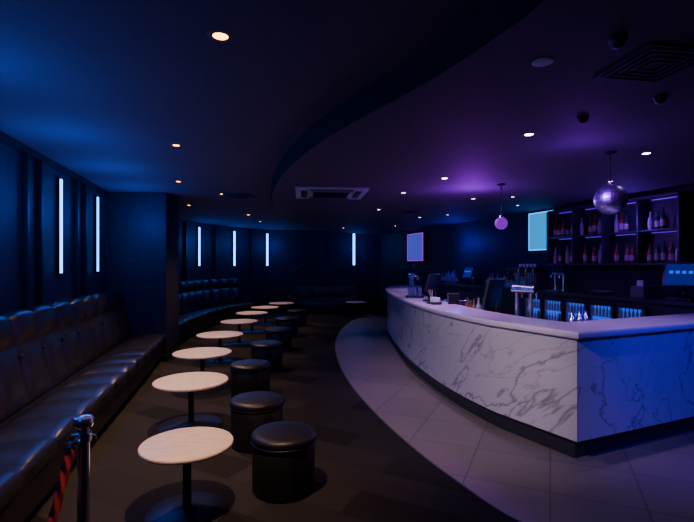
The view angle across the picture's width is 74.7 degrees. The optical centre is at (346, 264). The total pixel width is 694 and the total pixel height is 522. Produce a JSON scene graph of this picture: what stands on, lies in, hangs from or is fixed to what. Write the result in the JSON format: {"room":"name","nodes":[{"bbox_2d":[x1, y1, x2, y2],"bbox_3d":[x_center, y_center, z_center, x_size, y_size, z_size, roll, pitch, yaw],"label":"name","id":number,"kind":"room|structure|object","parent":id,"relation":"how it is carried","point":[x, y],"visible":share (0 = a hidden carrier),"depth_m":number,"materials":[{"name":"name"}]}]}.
{"room":"entertainment venue","nodes":[
{"label":"entertainment venue","id":0,"kind":"room"},
{"bbox_2d":[0,142,268,312],"bbox_3d":[-3.344,0.200,7.023,2.146,2.900,18.228,0,0,-3],"label":"wall","id":1,"kind":"structure","parent":0,"point":[56,288],"depth_m":6.05,"materials":[{"name":"blue paint"}]},
{"bbox_2d":[56,177,62,274],"bbox_3d":[-3.587,-0.485,5.676,0.055,1.220,0.085,0,0,-13],"label":"wall light","id":2,"kind":"object","parent":1,"relation":"attached to","point":[59,182],"visible":1,"depth_m":5.64,"materials":[{"name":"white plastic"}]},
{"bbox_2d":[94,195,98,272],"bbox_3d":[-3.951,-0.485,7.176,0.055,1.220,0.085,0,0,-13],"label":"wall light","id":3,"kind":"object","parent":1,"relation":"attached to","point":[96,198],"visible":1,"depth_m":7.14,"materials":[{"name":"white plastic"}]},
{"bbox_2d":[0,131,251,309],"bbox_3d":[-3.325,-0.384,6.690,1.692,1.728,17.577,0,0,-5],"label":"trim","id":4,"kind":"structure","parent":1,"relation":"attached to","point":[26,151],"depth_m":5.11,"materials":[{"name":"wood"}]},
{"bbox_2d":[197,226,199,266],"bbox_3d":[-4.332,-0.540,13.294,0.055,1.170,0.128,0,0,12],"label":"wall light","id":5,"kind":"object","parent":1,"relation":"attached to","point":[198,227],"visible":1,"depth_m":13.26,"materials":[{"name":"white plastic"}]},
{"bbox_2d":[232,231,235,265],"bbox_3d":[-3.696,-0.540,14.886,0.055,1.170,0.128,0,0,31],"label":"wall light","id":6,"kind":"object","parent":1,"relation":"attached to","point":[233,232],"visible":1,"depth_m":14.86,"materials":[{"name":"white plastic"}]},
{"bbox_2d":[265,233,268,265],"bbox_3d":[-2.812,-0.540,15.982,0.055,1.170,0.128,0,0,41],"label":"wall light","id":7,"kind":"object","parent":1,"relation":"attached to","point":[266,234],"visible":1,"depth_m":15.96,"materials":[{"name":"white plastic"}]},
{"bbox_2d":[107,192,179,360],"bbox_3d":[-3.700,0.200,8.100,1.230,2.900,0.630,0,0,0],"label":"pillar","id":8,"kind":"structure","parent":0,"point":[143,227],"depth_m":7.80,"materials":[{"name":"blue paint"}]},
{"bbox_2d":[0,0,485,229],"bbox_3d":[1.357,-1.300,7.203,11.714,0.100,18.406,0,0,0],"label":"ceiling","id":9,"kind":"structure","parent":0,"point":[103,90],"depth_m":3.08,"materials":[{"name":"paint"}]},
{"bbox_2d":[207,29,233,42],"bbox_3d":[-0.690,-1.247,2.480,0.143,0.004,0.143,0,0,0],"label":"recessed light","id":10,"kind":"object","parent":9,"relation":"in","point":[218,35],"visible":1,"depth_m":2.47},
{"bbox_2d":[27,311,516,521],"bbox_3d":[-0.007,1.700,6.318,8.559,0.100,20.300,0,0,-18],"label":"floor","id":11,"kind":"structure","parent":0,"point":[365,471],"depth_m":3.78,"materials":[{"name":"carpet"}]},
{"bbox_2d":[0,290,165,521],"bbox_3d":[-2.467,1.036,3.031,0.980,1.228,9.863,0,0,-13],"label":"seat","id":12,"kind":"object","parent":11,"relation":"on","point":[61,361],"visible":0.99,"depth_m":4.23,"materials":[{"name":"black leather"}]},
{"bbox_2d":[70,414,96,521],"bbox_3d":[-1.205,1.169,2.080,0.320,0.963,0.320,0,0,0],"label":"stanchion","id":13,"kind":"object","parent":11,"relation":"on","point":[82,423],"visible":0.98,"depth_m":2.06,"materials":[{"name":"silver metal"}]},
{"bbox_2d":[47,442,77,521],"bbox_3d":[-1.327,1.101,1.089,0.065,0.637,1.933,0,0,6],"label":"rope","id":14,"kind":"object","parent":13,"relation":"hanging from","point":[64,473],"visible":1,"depth_m":1.96,"materials":[{"name":"red fabric"}]},
{"bbox_2d":[138,427,232,521],"bbox_3d":[-1.065,1.415,3.030,0.600,0.470,0.600,0,0,-10],"label":"cocktail table","id":15,"kind":"object","parent":11,"relation":"on","point":[182,446],"visible":1,"depth_m":3.00,"materials":[{"name":"brown wood"}]},
{"bbox_2d":[152,372,227,433],"bbox_3d":[-1.600,1.415,4.670,0.740,0.470,0.740,0,0,3],"label":"cocktail table","id":16,"kind":"object","parent":11,"relation":"on","point":[189,382],"visible":0.94,"depth_m":4.65,"materials":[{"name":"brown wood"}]},
{"bbox_2d":[172,347,231,393],"bbox_3d":[-1.960,1.415,6.170,0.770,0.470,0.770,0,0,-6],"label":"cocktail table","id":17,"kind":"object","parent":11,"relation":"on","point":[201,353],"visible":0.74,"depth_m":6.07,"materials":[{"name":"brown wood"}]},
{"bbox_2d":[179,278,255,342],"bbox_3d":[-3.799,1.036,11.693,1.397,1.228,6.349,0,0,4],"label":"seat","id":18,"kind":"object","parent":11,"relation":"on","point":[203,304],"visible":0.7,"depth_m":12.65,"materials":[{"name":"black leather"}]},
{"bbox_2d":[196,331,242,365],"bbox_3d":[-2.170,1.415,7.780,0.770,0.470,0.770,0,0,15],"label":"cocktail table","id":19,"kind":"object","parent":11,"relation":"on","point":[219,335],"visible":0.94,"depth_m":7.72,"materials":[{"name":"white stone"}]},
{"bbox_2d":[220,319,257,345],"bbox_3d":[-2.270,1.415,9.590,0.770,0.470,0.770,0,0,-12],"label":"cocktail table","id":20,"kind":"object","parent":11,"relation":"on","point":[239,342],"visible":0.98,"depth_m":9.50,"materials":[{"name":"brown wood"}]},
{"bbox_2d":[230,359,270,397],"bbox_3d":[-1.210,1.431,5.700,0.507,0.438,0.507,0,0,-26],"label":"stool","id":21,"kind":"object","parent":11,"relation":"on","point":[247,375],"visible":0.84,"depth_m":5.51,"materials":[{"name":"black leather"}]},
{"bbox_2d":[236,311,267,333],"bbox_3d":[-2.360,1.415,11.300,0.780,0.470,0.780,0,0,-16],"label":"cocktail table","id":22,"kind":"object","parent":11,"relation":"on","point":[251,313],"visible":0.89,"depth_m":11.26,"materials":[{"name":"brown wood"}]},
{"bbox_2d":[229,391,283,453],"bbox_3d":[-0.830,1.431,4.200,0.497,0.438,0.497,0,0,34],"label":"stool","id":23,"kind":"object","parent":11,"relation":"on","point":[249,410],"visible":0.84,"depth_m":4.01,"materials":[{"name":"black leather"}]},
{"bbox_2d":[251,306,278,324],"bbox_3d":[-2.300,1.415,12.800,0.780,0.470,0.780,0,0,17],"label":"cocktail table","id":24,"kind":"object","parent":11,"relation":"on","point":[254,307],"visible":0.96,"depth_m":12.67,"materials":[{"name":"white stone"}]},
{"bbox_2d":[250,340,282,371],"bbox_3d":[-1.270,1.431,7.200,0.522,0.438,0.522,0,0,-22],"label":"stool","id":25,"kind":"object","parent":11,"relation":"on","point":[271,351],"visible":0.84,"depth_m":7.01,"materials":[{"name":"black leather"}]},
{"bbox_2d":[265,327,291,351],"bbox_3d":[-1.320,1.431,8.800,0.522,0.438,0.522,0,0,-12],"label":"stool","id":26,"kind":"object","parent":11,"relation":"on","point":[284,334],"visible":0.82,"depth_m":8.61,"materials":[{"name":"black leather"}]},
{"bbox_2d":[269,302,293,318],"bbox_3d":[-2.050,1.415,14.200,0.780,0.470,0.780,0,0,38],"label":"cocktail table","id":27,"kind":"object","parent":11,"relation":"on","point":[272,303],"visible":0.87,"depth_m":14.17,"materials":[{"name":"brown wood"}]},
{"bbox_2d":[251,421,316,503],"bbox_3d":[-0.465,1.431,3.360,0.482,0.438,0.482,0,0,0],"label":"stool","id":28,"kind":"object","parent":11,"relation":"on","point":[283,452],"visible":1,"depth_m":3.17,"materials":[{"name":"black leather"}]},
{"bbox_2d":[275,316,298,336],"bbox_3d":[-1.400,1.431,10.600,0.552,0.438,0.552,0,0,-2],"label":"stool","id":29,"kind":"object","parent":11,"relation":"on","point":[284,321],"visible":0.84,"depth_m":10.40,"materials":[{"name":"black leather"}]},
{"bbox_2d":[287,309,306,326],"bbox_3d":[-1.360,1.431,12.400,0.552,0.438,0.552,0,0,27],"label":"stool","id":30,"kind":"object","parent":11,"relation":"on","point":[301,314],"visible":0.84,"depth_m":12.20,"materials":[{"name":"black leather"}]},
{"bbox_2d":[287,285,356,313],"bbox_3d":[-0.850,1.185,15.765,2.380,0.930,0.830,0,0,0],"label":"lounge sofa","id":31,"kind":"object","parent":11,"relation":"on","point":[307,297],"visible":0.9,"depth_m":15.37,"materials":[{"name":"black leather"}]},
{"bbox_2d":[346,301,366,316],"bbox_3d":[0.300,1.415,14.600,0.680,0.470,0.680,0,0,-21],"label":"cocktail table","id":32,"kind":"object","parent":11,"relation":"on","point":[355,302],"visible":1,"depth_m":14.57,"materials":[{"name":"brown wood"}]},
{"bbox_2d":[269,230,379,311],"bbox_3d":[-0.784,0.200,16.374,3.980,2.900,0.249,0,0,-4],"label":"wall","id":33,"kind":"structure","parent":0,"point":[296,257],"depth_m":16.37,"materials":[{"name":"blue paint"}]},
{"bbox_2d":[352,233,355,265],"bbox_3d":[0.250,-0.565,16.367,0.128,1.180,0.055,0,0,0],"label":"wall light","id":34,"kind":"object","parent":33,"relation":"attached to","point":[353,234],"visible":0.88,"depth_m":16.36,"materials":[{"name":"white plastic"}]},
{"bbox_2d":[271,0,693,233],"bbox_3d":[1.579,-1.150,5.862,5.807,0.200,18.400,0,0,-18],"label":"ceiling","id":35,"kind":"structure","parent":0,"point":[459,109],"depth_m":3.55,"materials":[{"name":"black paint"}]},
{"bbox_2d":[295,186,368,198],"bbox_3d":[-0.240,-1.030,6.600,1.000,0.040,0.950,0,0,-6],"label":"air conditioner cassette","id":36,"kind":"object","parent":35,"relation":"attached to","point":[301,192],"visible":1,"depth_m":6.43,"materials":[{"name":"white plastic"}]},
{"bbox_2d":[495,183,507,229],"bbox_3d":[2.000,-0.755,5.900,0.160,0.590,0.159,0,0,0],"label":"globe lamp","id":37,"kind":"object","parent":35,"relation":"hanging from","point":[501,223],"visible":1,"depth_m":5.86,"materials":[{"name":"purple glass"}]},
{"bbox_2d":[521,132,536,136],"bbox_3d":[1.460,-1.047,3.650,0.117,0.004,0.117,0,0,0],"label":"recessed light","id":38,"kind":"object","parent":35,"relation":"in","point":[527,134],"visible":1,"depth_m":3.64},
{"bbox_2d":[532,57,553,66],"bbox_3d":[1.010,-1.045,2.350,0.104,0.010,0.104,0,0,0],"label":"ceiling speaker","id":39,"kind":"object","parent":35,"relation":"attached to","point":[540,62],"depth_m":2.34},
{"bbox_2d":[577,115,588,123],"bbox_3d":[1.670,-1.024,3.220,0.080,0.051,0.080,0,0,0],"label":"dome camera","id":40,"kind":"object","parent":35,"relation":"attached to","point":[582,119],"visible":1,"depth_m":3.20,"materials":[{"name":"black plastic"}]},
{"bbox_2d":[593,151,627,214],"bbox_3d":[2.450,-0.760,4.230,0.280,0.580,0.278,0,0,0],"label":"ball","id":41,"kind":"object","parent":35,"relation":"hanging from","point":[611,198],"visible":1,"depth_m":4.14,"materials":[{"name":"silver metal"}]},
{"bbox_2d":[608,33,627,48],"bbox_3d":[1.250,-1.024,2.100,0.080,0.051,0.080,0,0,0],"label":"dome camera","id":42,"kind":"object","parent":35,"relation":"attached to","point":[617,41],"visible":1,"depth_m":2.08,"materials":[{"name":"black plastic"}]},
{"bbox_2d":[593,42,693,82],"bbox_3d":[1.600,-1.041,2.370,0.400,0.019,0.400,0,0,-9],"label":"ceiling air vent","id":43,"kind":"object","parent":35,"relation":"attached to","point":[654,62],"depth_m":2.35,"materials":[{"name":"black metal"}]},
{"bbox_2d":[640,152,653,154],"bbox_3d":[2.810,-1.047,4.270,0.117,0.004,0.117,0,0,0],"label":"recessed light","id":44,"kind":"object","parent":35,"relation":"in","point":[643,153],"visible":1,"depth_m":4.27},
{"bbox_2d":[653,94,667,104],"bbox_3d":[1.950,-1.024,2.830,0.080,0.051,0.080,0,0,0],"label":"dome camera","id":45,"kind":"object","parent":35,"relation":"attached to","point":[659,99],"visible":1,"depth_m":2.81,"materials":[{"name":"black plastic"}]},
{"bbox_2d":[336,312,693,521],"bbox_3d":[1.562,1.647,8.205,4.371,0.006,15.427,0,0,-18],"label":"floor","id":46,"kind":"structure","parent":0,"point":[525,479],"depth_m":3.85,"materials":[{"name":"tile"}]},
{"bbox_2d":[335,314,521,521],"bbox_3d":[1.006,1.646,8.680,2.621,0.008,14.826,0,0,-9],"label":"trim","id":47,"kind":"structure","parent":46,"relation":"attached to","point":[433,463],"depth_m":3.81,"materials":[{"name":"grey metal"}]},
{"bbox_2d":[385,285,693,457],"bbox_3d":[2.008,1.100,8.225,2.967,1.100,8.727,0,0,-14],"label":"bar counter","id":48,"kind":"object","parent":46,"relation":"on","point":[577,389],"depth_m":4.24,"materials":[{"name":"stone"}]},
{"bbox_2d":[406,295,423,297],"bbox_3d":[1.160,0.467,7.800,0.305,0.162,0.390,0,0,7],"label":"glass tray","id":49,"kind":"object","parent":48,"relation":"on","point":[407,296],"visible":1,"depth_m":7.62,"materials":[{"name":"black plastic"}]},
{"bbox_2d":[408,264,423,295],"bbox_3d":[1.255,0.268,8.300,0.250,0.565,0.360,0,0,0],"label":"tap tower","id":50,"kind":"object","parent":48,"relation":"on","point":[414,266],"visible":0.96,"depth_m":8.17,"materials":[{"name":"silver metal"}]},
{"bbox_2d":[423,274,442,301],"bbox_3d":[1.300,0.341,6.900,0.220,0.418,0.380,0,0,36],"label":"monitor","id":51,"kind":"object","parent":48,"relation":"on","point":[433,280],"visible":0.74,"depth_m":6.86,"materials":[{"name":"black plastic"}]},
{"bbox_2d":[426,290,441,303],"bbox_3d":[1.220,0.447,6.400,0.140,0.196,0.220,0,0,-13],"label":"caddy","id":52,"kind":"object","parent":48,"relation":"on","point":[431,300],"visible":1,"depth_m":6.31,"materials":[{"name":"black plastic"}]},
{"bbox_2d":[447,293,459,304],"bbox_3d":[1.500,0.565,6.400,0.200,0.340,0.100,0,0,-17],"label":"menu stand","id":53,"kind":"object","parent":48,"relation":"on","point":[452,298],"visible":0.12,"depth_m":6.40,"materials":[{"name":"black plastic"}]},
{"bbox_2d":[459,300,472,305],"bbox_3d":[1.750,0.632,6.750,0.230,0.205,0.230,0,0,0],"label":"ice bucket","id":54,"kind":"object","parent":48,"relation":"on","point":[461,302],"visible":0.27,"depth_m":6.67,"materials":[{"name":"silver metal"}]},
{"bbox_2d":[465,298,485,309],"bbox_3d":[1.720,0.584,6.131,0.089,0.302,0.428,0,0,-19],"label":"liquor bottles","id":55,"kind":"object","parent":48,"relation":"on","point":[478,306],"visible":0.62,"depth_m":6.10},
{"bbox_2d":[481,278,504,312],"bbox_3d":[1.850,0.453,5.750,0.380,0.564,0.220,0,0,-42],"label":"monitor","id":56,"kind":"object","parent":48,"relation":"on","point":[494,287],"visible":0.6,"depth_m":5.71,"materials":[{"name":"black plastic"}]},
{"bbox_2d":[511,268,536,317],"bbox_3d":[2.116,0.382,5.338,0.225,0.706,0.288,0,0,-34],"label":"tap tower","id":57,"kind":"object","parent":48,"relation":"on","point":[523,289],"visible":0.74,"depth_m":5.30,"materials":[{"name":"silver metal"}]},
{"bbox_2d":[567,310,590,321],"bbox_3d":[2.442,0.608,4.789,0.290,0.255,0.089,0,0,-23],"label":"shakers","id":58,"kind":"object","parent":48,"relation":"on","point":[585,317],"visible":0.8,"depth_m":4.76,"materials":[{"name":"silver metal"}]},
{"bbox_2d":[386,279,693,316],"bbox_3d":[3.154,1.050,9.402,0.610,1.200,10.521,0,0,-18],"label":"countertop","id":59,"kind":"structure","parent":46,"relation":"on","point":[658,306],"depth_m":7.75,"materials":[{"name":"stone"}]},
{"bbox_2d":[439,270,458,282],"bbox_3d":[2.578,0.293,11.536,0.111,0.315,0.876,0,0,-18],"label":"liquor bottles","id":60,"kind":"object","parent":59,"relation":"on","point":[453,278],"visible":0.91,"depth_m":11.50},
{"bbox_2d":[462,266,480,284],"bbox_3d":[2.835,0.241,10.442,0.230,0.418,0.520,0,0,-18],"label":"cash register","id":61,"kind":"object","parent":59,"relation":"on","point":[468,272],"visible":0.99,"depth_m":10.38,"materials":[{"name":"black plastic"}]},
{"bbox_2d":[485,272,514,286],"bbox_3d":[3.231,0.292,9.543,0.114,0.316,1.067,0,0,-18],"label":"liquor bottles","id":62,"kind":"object","parent":59,"relation":"on","point":[511,279],"visible":0.48,"depth_m":9.38},
{"bbox_2d":[505,264,544,288],"bbox_3d":[3.361,0.210,8.639,0.471,0.460,0.600,0,0,-18],"label":"espresso machine","id":63,"kind":"object","parent":59,"relation":"on","point":[539,271],"visible":0.84,"depth_m":8.43,"materials":[{"name":"silver metal"}]},
{"bbox_2d":[524,296,542,318],"bbox_3d":[3.290,0.991,7.997,0.115,0.878,0.440,0,0,-18],"label":"fridge","id":64,"kind":"object","parent":59,"relation":"in","point":[537,303],"visible":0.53,"depth_m":7.95,"materials":[{"name":"black metal"}]},
{"bbox_2d":[543,297,564,321],"bbox_3d":[3.437,0.991,7.546,0.115,0.878,0.440,0,0,-18],"label":"fridge","id":65,"kind":"object","parent":59,"relation":"in","point":[553,308],"visible":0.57,"depth_m":7.56,"materials":[{"name":"glass"}]},
{"bbox_2d":[546,265,566,291],"bbox_3d":[3.578,0.224,7.769,0.200,0.452,0.288,0,0,-18],"label":"tap tower","id":66,"kind":"object","parent":59,"relation":"on","point":[555,275],"visible":1,"depth_m":7.72,"materials":[{"name":"silver metal"}]},
{"bbox_2d":[564,299,588,321],"bbox_3d":[3.584,0.991,7.096,0.115,0.878,0.440,0,0,-18],"label":"fridge","id":67,"kind":"object","parent":59,"relation":"in","point":[569,305],"visible":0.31,"depth_m":7.13,"materials":[{"name":"glass"}]},
{"bbox_2d":[588,302,615,319],"bbox_3d":[3.732,0.991,6.646,0.115,0.878,0.440,0,0,-18],"label":"fridge","id":68,"kind":"object","parent":59,"relation":"in","point":[596,310],"visible":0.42,"depth_m":6.66,"materials":[{"name":"black glass"}]},
{"bbox_2d":[588,290,615,294],"bbox_3d":[3.834,0.414,6.857,0.162,0.062,0.360,0,0,-18],"label":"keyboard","id":69,"kind":"object","parent":59,"relation":"on","point":[597,292],"visible":1,"depth_m":6.78,"materials":[{"name":"black plastic"}]},
{"bbox_2d":[616,304,649,318],"bbox_3d":[3.879,0.991,6.197,0.115,0.878,0.440,0,0,-18],"label":"fridge","id":70,"kind":"object","parent":59,"relation":"in","point":[622,311],"visible":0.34,"depth_m":6.21,"materials":[{"name":"black glass"}]},
{"bbox_2d":[630,280,655,297],"bbox_3d":[4.087,0.330,6.276,0.240,0.240,0.200,0,0,-18],"label":"receipt printer","id":71,"kind":"object","parent":59,"relation":"on","point":[640,290],"visible":1,"depth_m":6.20,"materials":[{"name":"black plastic"}]},
{"bbox_2d":[662,261,693,301],"bbox_3d":[4.284,0.199,5.687,0.253,0.501,0.572,0,0,-32],"label":"cash register","id":72,"kind":"object","parent":59,"relation":"on","point":[675,273],"visible":1,"depth_m":5.76,"materials":[{"name":"black plastic"}]},
{"bbox_2d":[380,186,693,311],"bbox_3d":[4.263,0.200,7.219,0.120,2.900,19.359,0,0,-18],"label":"wall","id":73,"kind":"structure","parent":0,"point":[479,244],"depth_m":10.14,"materials":[{"name":"black paint"}]},
{"bbox_2d":[407,232,424,261],"bbox_3d":[2.058,-0.530,13.582,0.085,0.850,1.050,0,0,-18],"label":"wall screen","id":74,"kind":"object","parent":73,"relation":"attached to","point":[415,241],"visible":1,"depth_m":13.47,"materials":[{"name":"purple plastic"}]},
{"bbox_2d":[528,209,555,250],"bbox_3d":[3.687,-0.640,8.602,0.085,0.750,0.670,0,0,-18],"label":"wall screen","id":75,"kind":"object","parent":73,"relation":"attached to","point":[537,221],"visible":0.62,"depth_m":8.66,"materials":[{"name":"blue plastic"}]},
{"bbox_2d":[547,191,692,264],"bbox_3d":[4.087,-0.480,7.106,0.260,0.970,2.380,0,0,-18],"label":"shelf","id":76,"kind":"object","parent":73,"relation":"attached to","point":[678,205],"visible":0.77,"depth_m":6.82,"materials":[{"name":"black wood"}]},
{"bbox_2d":[553,246,571,263],"label":"liquor bottles","id":77,"kind":"object","parent":76,"relation":"in","point":[557,258],"depth_m":8.03},
{"bbox_2d":[553,219,571,236],"label":"liquor bottles","id":78,"kind":"object","parent":76,"relation":"in","point":[558,231],"depth_m":7.96},
{"bbox_2d":[580,218,583,234],"label":"liquor bottles","id":79,"kind":"object","parent":76,"relation":"in","point":[581,224],"depth_m":7.59},
{"bbox_2d":[583,244,586,262],"label":"liquor bottles","id":80,"kind":"object","parent":76,"relation":"in","point":[584,251],"depth_m":7.49},
{"bbox_2d":[589,215,600,233],"label":"liquor bottles","id":81,"kind":"object","parent":76,"relation":"in","point":[594,228],"depth_m":7.31},
{"bbox_2d":[592,245,600,262],"label":"liquor bottles","id":82,"kind":"object","parent":76,"relation":"in","point":[594,254],"depth_m":7.29},
{"bbox_2d":[614,245,618,262],"label":"liquor bottles","id":83,"kind":"object","parent":76,"relation":"in","point":[616,253],"depth_m":6.96},
{"bbox_2d":[614,212,628,231],"label":"liquor bottles","id":84,"kind":"object","parent":76,"relation":"in","point":[621,225],"depth_m":6.86},
{"bbox_2d":[624,245,634,262],"label":"liquor bottles","id":85,"kind":"object","parent":76,"relation":"in","point":[629,256],"depth_m":6.71},
{"bbox_2d":[647,207,666,229],"label":"liquor bottles","id":86,"kind":"object","parent":76,"relation":"in","point":[660,221],"depth_m":6.32},
{"bbox_2d":[647,240,676,262],"label":"liquor bottles","id":87,"kind":"object","parent":76,"relation":"in","point":[672,253],"depth_m":6.24}
]}

